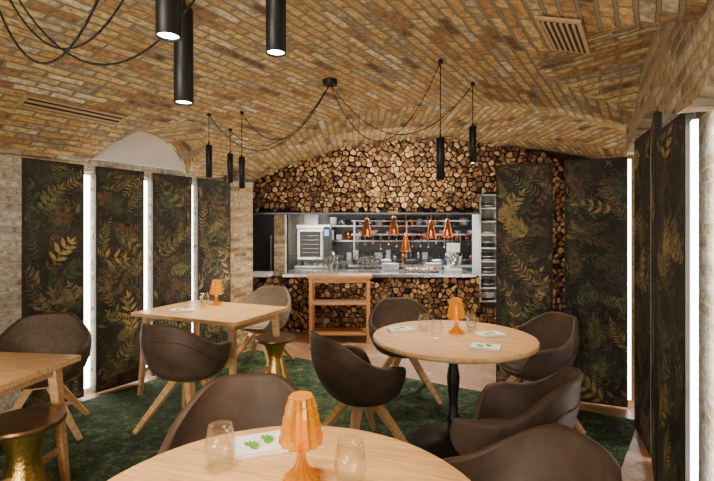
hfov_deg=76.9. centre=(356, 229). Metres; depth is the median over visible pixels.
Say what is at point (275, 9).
pendant lamp
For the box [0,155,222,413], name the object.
wall
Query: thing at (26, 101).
ceiling vent
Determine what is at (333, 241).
storage shelf
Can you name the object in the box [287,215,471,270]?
wall
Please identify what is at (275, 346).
side table
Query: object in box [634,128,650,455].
wall panel
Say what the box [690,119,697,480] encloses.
strip light
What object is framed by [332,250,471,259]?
cookware
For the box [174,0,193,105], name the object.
pendant lamp
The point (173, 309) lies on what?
menu card
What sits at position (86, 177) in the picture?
strip light
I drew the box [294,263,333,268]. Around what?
stand
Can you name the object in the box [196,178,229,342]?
wall panel
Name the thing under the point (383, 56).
ceiling
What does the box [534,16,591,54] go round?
ceiling vent
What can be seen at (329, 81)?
ceiling canopy
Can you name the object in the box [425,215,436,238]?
heat lamp
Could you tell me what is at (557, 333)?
armchair
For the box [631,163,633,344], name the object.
wall
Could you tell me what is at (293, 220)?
tall cabinet
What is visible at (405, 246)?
heat lamp
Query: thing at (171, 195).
wall panel
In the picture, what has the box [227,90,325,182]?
pendant lamp
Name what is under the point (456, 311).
table lamp
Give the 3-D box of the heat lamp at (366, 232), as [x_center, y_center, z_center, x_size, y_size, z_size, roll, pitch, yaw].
[0.150,-0.497,6.850,0.176,1.195,0.176,0,0,0]
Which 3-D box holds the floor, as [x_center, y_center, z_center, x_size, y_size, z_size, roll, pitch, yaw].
[0.000,1.550,2.600,14.000,0.100,14.000,0,0,0]
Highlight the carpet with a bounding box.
[0,350,634,480]
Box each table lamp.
[209,279,222,305]
[278,391,323,480]
[447,297,465,334]
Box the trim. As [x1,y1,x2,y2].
[253,213,479,214]
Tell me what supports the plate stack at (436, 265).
on the countertop at (292, 272)
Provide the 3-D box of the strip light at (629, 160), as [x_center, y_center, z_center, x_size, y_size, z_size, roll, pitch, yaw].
[2.310,0.420,3.830,0.035,2.040,0.020,0,0,22]
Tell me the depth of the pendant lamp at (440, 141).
3.04 m
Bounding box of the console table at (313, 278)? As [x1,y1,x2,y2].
[307,273,371,343]
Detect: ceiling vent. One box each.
[16,94,126,125]
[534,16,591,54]
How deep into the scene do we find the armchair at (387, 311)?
4.27 m
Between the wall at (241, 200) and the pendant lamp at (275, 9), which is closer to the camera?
the pendant lamp at (275, 9)
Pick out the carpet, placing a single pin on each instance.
(108, 447)
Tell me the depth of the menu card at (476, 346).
2.78 m
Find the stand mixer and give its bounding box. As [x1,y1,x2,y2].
[444,243,461,270]
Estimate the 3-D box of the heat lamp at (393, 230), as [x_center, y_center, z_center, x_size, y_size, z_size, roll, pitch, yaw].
[0.560,-0.512,6.850,0.176,1.165,0.176,0,0,0]
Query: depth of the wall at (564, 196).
6.62 m
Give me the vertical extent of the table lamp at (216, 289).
0.251 m
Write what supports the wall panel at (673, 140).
on the floor
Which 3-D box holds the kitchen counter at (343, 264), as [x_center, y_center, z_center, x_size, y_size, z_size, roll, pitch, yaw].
[0.850,1.050,8.980,3.700,0.900,0.640,0,0,0]
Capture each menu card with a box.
[169,308,195,312]
[232,430,288,460]
[387,326,414,332]
[469,342,501,351]
[474,331,506,337]
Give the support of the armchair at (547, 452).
on the carpet
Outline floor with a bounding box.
[65,332,653,480]
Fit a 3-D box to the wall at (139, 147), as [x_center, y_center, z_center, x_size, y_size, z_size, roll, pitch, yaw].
[-2.150,-0.956,4.705,0.100,0.589,1.800,0,0,33]
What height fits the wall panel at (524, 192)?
2.080 m
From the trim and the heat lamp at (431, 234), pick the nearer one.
the trim
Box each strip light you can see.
[84,175,89,388]
[144,181,146,366]
[192,186,192,331]
[628,159,630,399]
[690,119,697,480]
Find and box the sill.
[480,302,495,322]
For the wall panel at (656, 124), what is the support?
on the floor
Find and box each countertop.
[253,271,273,276]
[282,269,475,276]
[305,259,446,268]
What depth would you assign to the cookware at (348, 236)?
9.04 m
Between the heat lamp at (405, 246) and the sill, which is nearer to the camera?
the sill
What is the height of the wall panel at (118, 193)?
2.060 m
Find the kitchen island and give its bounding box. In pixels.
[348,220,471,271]
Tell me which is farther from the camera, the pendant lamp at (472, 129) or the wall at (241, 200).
the wall at (241, 200)
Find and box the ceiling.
[0,0,711,182]
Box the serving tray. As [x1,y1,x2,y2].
[402,267,438,272]
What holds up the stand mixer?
on the countertop at (292, 272)
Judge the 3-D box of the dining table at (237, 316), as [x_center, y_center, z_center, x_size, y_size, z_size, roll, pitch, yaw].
[-1.340,1.112,4.170,1.150,0.749,0.800,0,0,23]
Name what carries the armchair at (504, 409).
on the carpet
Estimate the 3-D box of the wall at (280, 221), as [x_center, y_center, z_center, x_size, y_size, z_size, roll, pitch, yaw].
[-1.180,0.210,6.950,0.160,2.580,0.200,0,0,0]
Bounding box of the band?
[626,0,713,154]
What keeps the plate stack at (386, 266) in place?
on the countertop at (292, 272)
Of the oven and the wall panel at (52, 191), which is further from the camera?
the oven
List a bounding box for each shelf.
[332,225,471,229]
[332,240,471,245]
[472,194,495,301]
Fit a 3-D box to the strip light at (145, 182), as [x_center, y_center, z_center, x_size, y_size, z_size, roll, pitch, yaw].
[-2.175,0.470,4.568,0.020,1.940,0.085,0,0,33]
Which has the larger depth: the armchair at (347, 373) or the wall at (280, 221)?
the wall at (280, 221)
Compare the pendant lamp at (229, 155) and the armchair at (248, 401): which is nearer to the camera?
the armchair at (248, 401)
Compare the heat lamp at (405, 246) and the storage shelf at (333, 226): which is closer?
the heat lamp at (405, 246)
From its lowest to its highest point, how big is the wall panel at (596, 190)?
2.090 m
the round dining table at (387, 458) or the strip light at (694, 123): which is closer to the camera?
the round dining table at (387, 458)
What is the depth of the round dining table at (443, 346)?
3.03 m
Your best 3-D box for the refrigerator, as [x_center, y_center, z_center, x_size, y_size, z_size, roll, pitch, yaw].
[-1.750,0.495,8.373,0.600,2.030,0.754,0,0,0]
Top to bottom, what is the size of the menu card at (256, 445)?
0.017 m
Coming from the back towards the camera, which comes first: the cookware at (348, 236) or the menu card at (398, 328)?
the cookware at (348, 236)
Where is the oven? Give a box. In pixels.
[296,225,331,264]
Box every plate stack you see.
[382,263,398,270]
[425,263,441,269]
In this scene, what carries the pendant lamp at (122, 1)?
hanging from the ceiling
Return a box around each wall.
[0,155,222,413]
[93,131,183,169]
[225,180,252,350]
[253,140,590,331]
[274,215,286,274]
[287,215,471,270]
[553,196,564,307]
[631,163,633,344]
[662,110,713,480]
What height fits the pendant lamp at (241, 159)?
0.808 m
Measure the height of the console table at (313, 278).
0.898 m
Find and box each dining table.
[0,352,80,480]
[108,426,470,480]
[131,300,288,395]
[373,320,539,458]
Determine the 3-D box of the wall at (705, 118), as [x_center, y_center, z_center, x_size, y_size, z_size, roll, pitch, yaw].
[0.816,0.050,0.257,0.152,2.900,7.650,0,0,26]
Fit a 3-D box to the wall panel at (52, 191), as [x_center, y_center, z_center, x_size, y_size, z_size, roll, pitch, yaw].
[-2.559,0.450,3.806,0.033,2.060,0.465,0,0,33]
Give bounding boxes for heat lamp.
[361,215,372,236]
[388,215,399,234]
[400,215,410,251]
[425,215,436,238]
[442,215,452,236]
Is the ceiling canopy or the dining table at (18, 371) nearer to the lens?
the dining table at (18, 371)
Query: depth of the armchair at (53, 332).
3.48 m
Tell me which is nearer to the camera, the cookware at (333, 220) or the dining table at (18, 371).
the dining table at (18, 371)
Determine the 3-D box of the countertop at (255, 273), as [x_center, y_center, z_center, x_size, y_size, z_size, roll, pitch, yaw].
[-1.420,1.065,6.700,0.300,0.870,0.400,0,0,0]
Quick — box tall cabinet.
[288,215,319,269]
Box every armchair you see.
[0,312,91,440]
[132,323,231,434]
[158,373,297,454]
[226,286,293,368]
[310,330,407,442]
[368,297,441,404]
[442,424,621,480]
[450,367,582,455]
[496,311,586,433]
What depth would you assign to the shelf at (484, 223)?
6.77 m
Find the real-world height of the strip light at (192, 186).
1.940 m
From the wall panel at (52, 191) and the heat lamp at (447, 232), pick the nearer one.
the wall panel at (52, 191)
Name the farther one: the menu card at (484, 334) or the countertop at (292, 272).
the countertop at (292, 272)
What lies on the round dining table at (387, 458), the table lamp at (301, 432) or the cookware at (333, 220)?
the table lamp at (301, 432)
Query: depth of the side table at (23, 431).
2.30 m
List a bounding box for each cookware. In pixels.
[330,216,471,224]
[332,230,469,239]
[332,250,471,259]
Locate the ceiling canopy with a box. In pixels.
[322,77,336,86]
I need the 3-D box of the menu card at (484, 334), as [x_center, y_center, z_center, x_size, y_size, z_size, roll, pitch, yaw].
[0.930,0.727,3.140,0.180,0.017,0.121,0,0,-14]
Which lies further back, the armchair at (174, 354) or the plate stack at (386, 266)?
the plate stack at (386, 266)
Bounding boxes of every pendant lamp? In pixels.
[0,0,180,63]
[9,0,123,49]
[18,0,285,65]
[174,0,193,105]
[206,85,328,176]
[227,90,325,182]
[239,92,325,188]
[330,59,444,179]
[331,82,475,163]
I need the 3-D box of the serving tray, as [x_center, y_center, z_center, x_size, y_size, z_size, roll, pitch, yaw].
[0.950,0.592,6.740,0.510,0.068,0.310,0,0,0]
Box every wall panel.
[22,158,83,407]
[94,166,143,392]
[151,173,191,375]
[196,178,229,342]
[496,162,552,381]
[565,157,627,407]
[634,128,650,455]
[650,111,661,480]
[657,112,692,480]
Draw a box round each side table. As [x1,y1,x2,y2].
[0,405,66,480]
[255,332,295,383]
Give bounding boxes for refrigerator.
[253,215,273,271]

